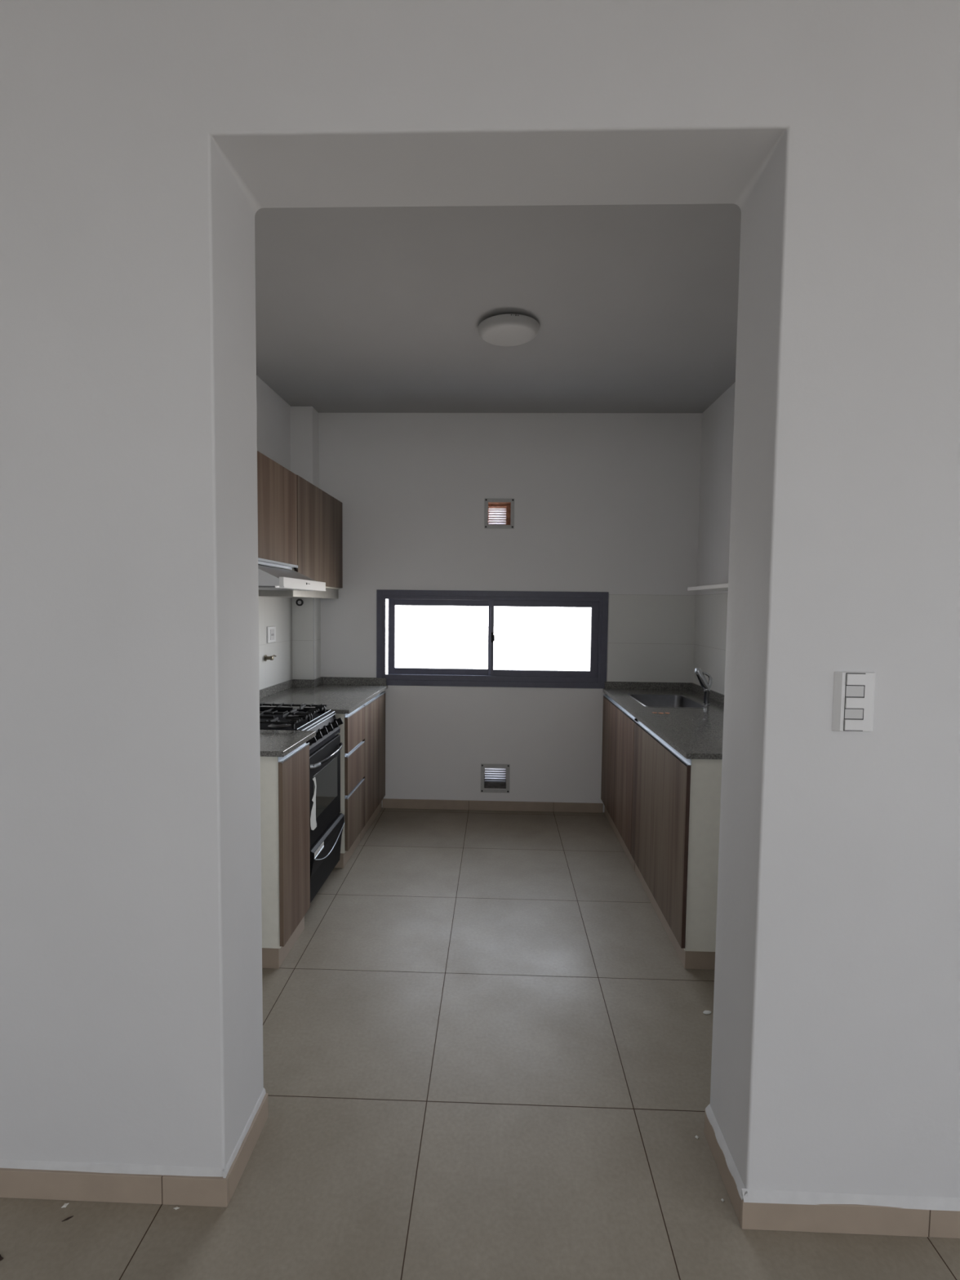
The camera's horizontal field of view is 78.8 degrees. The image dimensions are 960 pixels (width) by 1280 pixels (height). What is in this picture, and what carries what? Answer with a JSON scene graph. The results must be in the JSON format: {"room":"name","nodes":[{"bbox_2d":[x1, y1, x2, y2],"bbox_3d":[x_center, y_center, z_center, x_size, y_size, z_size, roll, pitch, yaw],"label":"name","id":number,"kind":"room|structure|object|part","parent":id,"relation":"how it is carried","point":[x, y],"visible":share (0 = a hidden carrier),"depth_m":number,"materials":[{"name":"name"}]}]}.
{"room":"empty living room","nodes":[
{"label":"empty living room","id":0,"kind":"room"},
{"bbox_2d":[256,375,290,471],"bbox_3d":[-1.419,-0.133,2.891,0.150,2.793,2.621,1,3,3],"label":"wall","id":1,"kind":"structure","parent":0,"point":[273,412],"depth_m":3.64,"materials":[{"name":"paint"}]},
{"bbox_2d":[258,596,292,689],"bbox_3d":[-1.333,0.053,3.100,0.006,0.681,1.825,1,3,3],"label":"wall tiles","id":2,"kind":"structure","parent":1,"relation":"attached to","point":[273,611],"depth_m":3.72,"materials":[{"name":"white tile"}]},
{"bbox_2d":[264,654,276,661],"bbox_3d":[-1.281,0.109,3.581,0.048,0.040,0.082,1,3,3],"label":"gas valve","id":3,"kind":"object","parent":2,"relation":"attached to","point":[271,658],"visible":1,"depth_m":3.55,"materials":[{"name":"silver metal"}]},
{"bbox_2d":[266,626,275,643],"bbox_3d":[-1.295,-0.034,3.636,0.010,0.104,0.129,1,3,3],"label":"power outlet","id":4,"kind":"object","parent":2,"relation":"attached to","point":[270,630],"visible":1,"depth_m":3.62,"materials":[{"name":"white plastic"}]},
{"bbox_2d":[270,629,274,639],"bbox_3d":[-1.291,-0.034,3.638,0.002,0.065,0.060,1,3,3],"label":"socket","id":5,"kind":"object","parent":4,"relation":"attached to","point":[272,631],"depth_m":3.63,"materials":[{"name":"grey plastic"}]},
{"bbox_2d":[257,450,297,569],"bbox_3d":[-1.175,-0.629,2.926,0.316,0.518,0.599,1,3,3],"label":"upper cabinet","id":6,"kind":"object","parent":1,"relation":"attached to","point":[277,486],"visible":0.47,"depth_m":2.93,"materials":[{"name":"brown wood"}]},
{"bbox_3d":[-1.032,-0.382,2.932,0.025,0.026,0.595,1,3,3],"label":"handle","id":7,"kind":"part","parent":6,"relation":"part of","materials":[{"name":"metal"}]},
{"bbox_2d":[257,564,325,591],"bbox_3d":[-1.096,-0.309,2.924,0.471,0.108,0.598,1,3,3],"label":"range hood","id":8,"kind":"object","parent":6,"relation":"attached to","point":[269,578],"visible":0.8,"depth_m":2.78,"materials":[{"name":"white metal"}]},
{"bbox_3d":[-0.873,-0.278,2.914,0.021,0.042,0.598,1,3,3],"label":"panel","id":9,"kind":"part","parent":8,"relation":"part of","materials":[{"name":"white metal"}]},
{"bbox_2d":[258,475,342,599],"bbox_3d":[-1.139,-0.599,3.660,0.313,0.666,0.866,1,3,3],"label":"upper cabinet","id":10,"kind":"object","parent":1,"relation":"attached to","point":[319,514],"visible":0.44,"depth_m":3.58,"materials":[{"name":"brown wood"}]},
{"bbox_3d":[-1.155,-0.300,3.675,0.284,0.066,0.852,1,3,3],"label":"light rail","id":11,"kind":"part","parent":10,"relation":"part of","materials":[{"name":"white metal"}]},
{"bbox_3d":[-0.991,-0.635,3.653,0.018,0.591,0.856,1,3,3],"label":"door","id":12,"kind":"part","parent":10,"relation":"part of","materials":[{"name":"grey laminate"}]},
{"bbox_3d":[-1.151,-0.338,3.675,0.294,0.008,0.862,1,3,3],"label":"panel","id":13,"kind":"part","parent":10,"relation":"part of","materials":[{"name":"white plastic"}]},
{"bbox_2d":[289,405,319,488],"bbox_3d":[-1.212,-0.186,4.059,0.157,2.773,0.140,1,3,2],"label":"wall","id":14,"kind":"structure","parent":0,"point":[304,419],"depth_m":3.93,"materials":[{"name":"paint"}]},
{"bbox_2d":[292,598,320,679],"bbox_3d":[-1.205,-0.020,4.064,0.156,0.641,0.148,1,3,2],"label":"wall tiles","id":15,"kind":"structure","parent":14,"relation":"attached to","point":[306,618],"depth_m":4.00,"materials":[{"name":"white tile"}]},
{"bbox_2d":[295,599,303,605],"bbox_3d":[-1.225,-0.255,3.973,0.048,0.048,0.012,1,3,2],"label":"ring","id":16,"kind":"object","parent":15,"relation":"attached to","point":[299,602],"visible":1,"depth_m":3.97,"materials":[{"name":"black plastic"}]},
{"bbox_2d":[0,0,959,1197],"bbox_3d":[0.306,-0.199,1.417,8.100,3.130,0.238,1,3,2],"label":"wall","id":17,"kind":"structure","parent":0,"point":[143,143],"depth_m":1.32,"materials":[{"name":"white paint"}]},
{"bbox_2d":[0,1159,229,1207],"bbox_3d":[-2.084,1.296,1.449,2.960,0.088,0.013,1,3,2],"label":"baseboard","id":18,"kind":"structure","parent":17,"relation":"attached to","point":[19,1179],"depth_m":1.41,"materials":[{"name":"tile"}]},
{"bbox_2d":[222,1088,268,1202],"bbox_3d":[-0.607,1.309,1.525,0.013,0.086,0.246,1,3,2],"label":"baseboard","id":19,"kind":"structure","parent":17,"relation":"attached to","point":[242,1151],"depth_m":1.51,"materials":[{"name":"tile"}]},
{"bbox_2d":[704,1103,747,1222],"bbox_3d":[0.620,1.325,1.488,0.015,0.086,0.246,1,3,2],"label":"baseboard","id":20,"kind":"structure","parent":17,"relation":"attached to","point":[733,1183],"depth_m":1.48,"materials":[{"name":"tile"}]},
{"bbox_2d":[739,1188,959,1238],"bbox_3d":[2.322,1.353,1.316,3.424,0.088,0.015,1,3,2],"label":"baseboard","id":21,"kind":"structure","parent":17,"relation":"attached to","point":[762,1210],"depth_m":1.36,"materials":[{"name":"tile"}]},
{"bbox_2d":[831,671,875,731],"bbox_3d":[0.830,0.137,1.293,0.090,0.133,0.014,1,3,2],"label":"light switch","id":22,"kind":"object","parent":17,"relation":"attached to","point":[853,701],"visible":1,"depth_m":1.29,"materials":[{"name":"white plastic"}]},
{"bbox_2d":[0,808,959,1279],"bbox_3d":[0.251,1.505,0.311,8.100,0.150,8.220,1,3,2],"label":"floor","id":23,"kind":"structure","parent":0,"point":[487,1046],"depth_m":1.70,"materials":[{"name":"beige tile"}]},
{"bbox_2d":[260,742,310,968],"bbox_3d":[-1.066,0.864,2.450,0.613,0.861,0.305,1,3,3],"label":"base cabinet","id":24,"kind":"object","parent":23,"relation":"on","point":[284,780],"visible":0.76,"depth_m":2.31,"materials":[{"name":"brown wood"}]},
{"bbox_2d":[259,729,315,756],"bbox_3d":[-1.054,0.421,2.436,0.628,0.022,0.376,1,3,3],"label":"countertop","id":25,"kind":"structure","parent":24,"relation":"on","point":[273,743],"depth_m":2.42,"materials":[{"name":"grey stone"}]},
{"bbox_3d":[-0.764,0.456,2.410,0.018,0.028,0.304,1,3,3],"label":"handle","id":26,"kind":"part","parent":24,"relation":"part of","materials":[{"name":"metal"}]},
{"bbox_3d":[-0.768,0.831,2.432,0.016,0.735,0.304,1,3,3],"label":"door","id":27,"kind":"part","parent":24,"relation":"part of","materials":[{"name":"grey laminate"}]},
{"bbox_2d":[259,702,344,902],"bbox_3d":[-1.018,0.810,2.904,0.626,0.919,0.501,1,3,3],"label":"gas stove","id":28,"kind":"object","parent":23,"relation":"on","point":[326,823],"visible":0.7,"depth_m":2.86,"materials":[{"name":"black metal"}]},
{"bbox_3d":[-0.943,0.399,2.751,0.103,0.014,0.103,1,3,3],"label":"burner","id":29,"kind":"part","parent":28,"relation":"part of","materials":[{"name":"black metal"}]},
{"bbox_2d":[259,709,334,730],"bbox_3d":[-1.058,0.395,2.882,0.538,0.024,0.500,1,3,3],"label":"cooktop","id":30,"kind":"object","parent":28,"relation":"in","point":[319,719],"depth_m":2.87,"materials":[{"name":"black metal"}]},
{"bbox_3d":[-0.766,0.457,2.664,0.047,0.050,0.045,1,3,3],"label":"knob","id":31,"kind":"part","parent":28,"relation":"part of","materials":[{"name":"black plastic"}]},
{"bbox_3d":[-0.794,0.396,2.868,0.030,0.022,0.492,1,3,3],"label":"trim","id":32,"kind":"part","parent":28,"relation":"part of","materials":[{"name":"metal"}]},
{"bbox_3d":[-0.761,0.452,2.749,0.047,0.050,0.045,1,3,3],"label":"knob","id":33,"kind":"part","parent":28,"relation":"part of","materials":[{"name":"black plastic"}]},
{"bbox_3d":[-0.786,0.454,2.871,0.059,0.108,0.492,1,3,3],"label":"control panel","id":34,"kind":"part","parent":28,"relation":"part of","materials":[{"name":"silver metal"}]},
{"bbox_3d":[-0.757,0.447,2.834,0.047,0.050,0.045,1,3,3],"label":"knob","id":35,"kind":"part","parent":28,"relation":"part of","materials":[{"name":"black plastic"}]},
{"bbox_3d":[-0.779,0.727,2.886,0.040,0.422,0.488,1,3,3],"label":"oven door","id":36,"kind":"part","parent":28,"relation":"part of","materials":[{"name":"black glass"}]},
{"bbox_3d":[-0.773,1.073,2.907,0.060,0.258,0.492,1,3,3],"label":"storage drawer","id":37,"kind":"part","parent":28,"relation":"part of","materials":[{"name":"black metal"}]},
{"bbox_3d":[-0.729,0.560,2.866,0.052,0.020,0.444,1,3,3],"label":"door handle","id":38,"kind":"part","parent":28,"relation":"part of","materials":[{"name":"silver metal"}]},
{"bbox_3d":[-0.724,0.552,2.865,0.041,0.009,0.439,1,3,3],"label":"handle trim","id":39,"kind":"part","parent":28,"relation":"part of","materials":[{"name":"silver metal"}]},
{"bbox_3d":[-0.753,0.443,2.917,0.047,0.050,0.045,1,3,3],"label":"knob","id":40,"kind":"part","parent":28,"relation":"part of","materials":[{"name":"black plastic"}]},
{"bbox_3d":[-0.738,1.012,2.890,0.011,0.082,0.465,1,3,3],"label":"drawer handle","id":41,"kind":"part","parent":28,"relation":"part of","materials":[{"name":"metal"}]},
{"bbox_3d":[-0.748,0.438,3.000,0.047,0.050,0.045,1,3,3],"label":"knob","id":42,"kind":"part","parent":28,"relation":"part of","materials":[{"name":"black plastic"}]},
{"bbox_3d":[-0.744,0.433,3.083,0.047,0.050,0.045,1,3,3],"label":"knob","id":43,"kind":"part","parent":28,"relation":"part of","materials":[{"name":"black plastic"}]},
{"bbox_2d":[334,705,364,867],"bbox_3d":[-1.016,0.811,3.389,0.614,0.861,0.374,1,3,3],"label":"base cabinet","id":44,"kind":"object","parent":23,"relation":"on","point":[352,732],"visible":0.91,"depth_m":3.28,"materials":[{"name":"brown wood"}]},
{"bbox_3d":[-0.720,0.849,3.375,0.018,0.028,0.371,1,3,3],"label":"handle","id":45,"kind":"part","parent":44,"relation":"part of","materials":[{"name":"metal"}]},
{"bbox_3d":[-0.718,0.733,3.369,0.016,0.211,0.371,1,3,3],"label":"drawer","id":46,"kind":"part","parent":44,"relation":"part of","materials":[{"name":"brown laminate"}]},
{"bbox_3d":[-0.717,0.619,3.362,0.018,0.028,0.371,1,3,3],"label":"handle","id":47,"kind":"part","parent":44,"relation":"part of","materials":[{"name":"metal"}]},
{"bbox_3d":[-0.715,0.509,3.356,0.016,0.195,0.371,1,3,3],"label":"drawer","id":48,"kind":"part","parent":44,"relation":"part of","materials":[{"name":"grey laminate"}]},
{"bbox_3d":[-0.714,0.404,3.350,0.018,0.028,0.371,1,3,3],"label":"handle","id":49,"kind":"part","parent":44,"relation":"part of","materials":[{"name":"metal"}]},
{"bbox_3d":[-0.721,1.002,3.384,0.016,0.291,0.371,1,3,3],"label":"drawer","id":50,"kind":"part","parent":44,"relation":"part of","materials":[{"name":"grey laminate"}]},
{"bbox_2d":[360,691,385,839],"bbox_3d":[-0.991,0.784,3.870,0.613,0.861,0.586,1,3,3],"label":"base cabinet","id":51,"kind":"object","parent":23,"relation":"on","point":[375,708],"visible":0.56,"depth_m":3.81,"materials":[{"name":"brown wood"}]},
{"bbox_2d":[259,676,387,714],"bbox_3d":[-0.990,0.328,3.647,0.628,0.074,0.997,1,3,3],"label":"countertop","id":52,"kind":"structure","parent":51,"relation":"on","point":[341,695],"depth_m":3.71,"materials":[{"name":"grey stone"}]},
{"bbox_3d":[-0.689,0.377,3.829,0.018,0.028,0.582,1,3,3],"label":"handle","id":53,"kind":"part","parent":51,"relation":"part of","materials":[{"name":"metal"}]},
{"bbox_2d":[600,693,637,871],"bbox_3d":[1.152,0.822,3.641,0.616,0.861,0.936,1,3,2],"label":"base cabinet","id":54,"kind":"object","parent":23,"relation":"on","point":[618,724],"visible":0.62,"depth_m":3.56,"materials":[{"name":"brown wood"}]},
{"bbox_2d":[603,681,724,759],"bbox_3d":[1.142,0.380,3.171,0.621,0.072,1.818,1,3,2],"label":"countertop","id":55,"kind":"structure","parent":54,"relation":"on","point":[695,733],"depth_m":3.06,"materials":[{"name":"grey stone"}]},
{"bbox_2d":[628,693,706,707],"bbox_3d":[1.132,0.448,3.579,0.358,0.161,0.505,1,3,2],"label":"sink","id":56,"kind":"object","parent":55,"relation":"in","point":[657,700],"visible":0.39,"depth_m":3.81,"materials":[{"name":"silver metal"}]},
{"bbox_2d":[694,667,711,705],"bbox_3d":[1.314,0.272,3.442,0.102,0.216,0.043,1,3,2],"label":"tap","id":57,"kind":"object","parent":55,"relation":"on","point":[704,683],"visible":1,"depth_m":3.43,"materials":[{"name":"silver metal"}]},
{"bbox_3d":[1.309,0.230,3.440,0.087,0.127,0.042,1,3,2],"label":"spout","id":58,"kind":"part","parent":57,"relation":"part of","materials":[{"name":"silver metal"}]},
{"bbox_3d":[1.337,0.234,3.438,0.057,0.094,0.021,1,3,2],"label":"lever","id":59,"kind":"part","parent":57,"relation":"part of","materials":[{"name":"silver metal"}]},
{"bbox_2d":[631,720,722,969],"bbox_3d":[1.124,0.872,2.736,0.616,0.861,0.886,1,3,2],"label":"base cabinet","id":60,"kind":"object","parent":23,"relation":"on","point":[676,806],"visible":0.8,"depth_m":2.37,"materials":[{"name":"brown wood"}]},
{"bbox_3d":[0.825,0.833,2.741,0.016,0.737,0.880,1,3,2],"label":"door","id":61,"kind":"part","parent":60,"relation":"part of","materials":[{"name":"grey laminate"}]},
{"bbox_3d":[1.137,0.523,2.714,0.598,0.161,0.855,1,3,2],"label":"rail","id":62,"kind":"part","parent":60,"relation":"part of","materials":[{"name":"white wood"}]},
{"bbox_2d":[702,1010,711,1014],"bbox_3d":[0.814,1.334,2.096,0.032,0.003,0.020,1,3,2],"label":"crumb","id":63,"kind":"object","parent":23,"relation":"on","point":[706,1012],"visible":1,"depth_m":2.09,"materials":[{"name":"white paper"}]},
{"bbox_2d":[254,203,741,413],"bbox_3d":[0.017,-1.569,2.866,3.400,0.150,2.791,1,3,2],"label":"ceiling","id":64,"kind":"structure","parent":0,"point":[371,309],"depth_m":2.59,"materials":[{"name":"paint"}]},
{"bbox_2d":[477,313,539,346],"bbox_3d":[0.135,-1.460,2.769,0.292,0.052,0.292,1,3,2],"label":"ceiling lamp","id":65,"kind":"object","parent":64,"relation":"attached to","point":[507,329],"visible":1,"depth_m":2.71,"materials":[{"name":"plastic"}]},
{"bbox_2d":[318,413,702,812],"bbox_3d":[0.040,-0.255,4.187,3.400,2.923,0.200,1,3,2],"label":"wall","id":66,"kind":"structure","parent":0,"point":[604,502],"depth_m":4.06,"materials":[{"name":"paint"}]},
{"bbox_2d":[376,589,608,688],"bbox_3d":[0.081,-0.009,4.136,1.615,0.673,0.097,1,3,2],"label":"window","id":67,"kind":"structure","parent":66,"relation":"in","point":[596,677],"depth_m":4.10,"materials":[{"name":"black metal"}]},
{"bbox_3d":[-0.283,-0.018,4.168,0.743,0.558,0.025,1,3,2],"label":"sash","id":68,"kind":"part","parent":67,"relation":"part of","materials":[{"name":"glass"}]},
{"bbox_3d":[0.458,-0.007,4.113,0.766,0.558,0.025,1,3,2],"label":"sash","id":69,"kind":"part","parent":67,"relation":"part of","materials":[{"name":"glass"}]},
{"bbox_2d":[382,798,603,813],"bbox_3d":[0.086,1.178,4.160,1.567,0.066,0.012,1,3,2],"label":"baseboard","id":70,"kind":"structure","parent":66,"relation":"attached to","point":[386,802],"depth_m":4.15,"materials":[{"name":"tile"}]},
{"bbox_2d":[480,764,510,792],"bbox_3d":[0.110,0.977,4.236,0.206,0.206,0.181,1,3,2],"label":"air vent","id":71,"kind":"object","parent":66,"relation":"in","point":[491,774],"visible":0.84,"depth_m":4.16,"materials":[{"name":"white metal"}]},
{"bbox_2d":[484,497,514,528],"bbox_3d":[0.136,-0.880,4.131,0.206,0.206,0.181,1,3,2],"label":"air vent","id":72,"kind":"object","parent":66,"relation":"in","point":[494,517],"visible":0.92,"depth_m":4.05,"materials":[{"name":"white metal"}]},
{"bbox_2d":[606,594,695,682],"bbox_3d":[1.191,0.007,4.063,0.602,0.641,0.006,1,3,2],"label":"wall tiles","id":73,"kind":"structure","parent":66,"relation":"attached to","point":[651,637],"depth_m":4.06,"materials":[{"name":"white tile"}]},
{"bbox_2d":[696,382,735,595],"bbox_3d":[1.529,-0.083,2.778,0.150,2.773,2.541,1,3,2],"label":"wall","id":74,"kind":"structure","parent":0,"point":[717,420],"depth_m":3.70,"materials":[{"name":"paint"}]},
{"bbox_2d":[687,582,728,591],"bbox_3d":[1.358,-0.281,3.048,0.211,0.021,1.050,1,3,2],"label":"wall shelf","id":75,"kind":"object","parent":74,"relation":"attached to","point":[721,587],"visible":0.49,"depth_m":3.28,"materials":[{"name":"white"}]},
{"bbox_2d":[693,593,728,694],"bbox_3d":[1.455,0.091,2.973,0.006,0.681,2.164,1,3,2],"label":"wall tiles","id":76,"kind":"structure","parent":74,"relation":"attached to","point":[711,610],"depth_m":3.72,"materials":[{"name":"white tile"}]}
]}

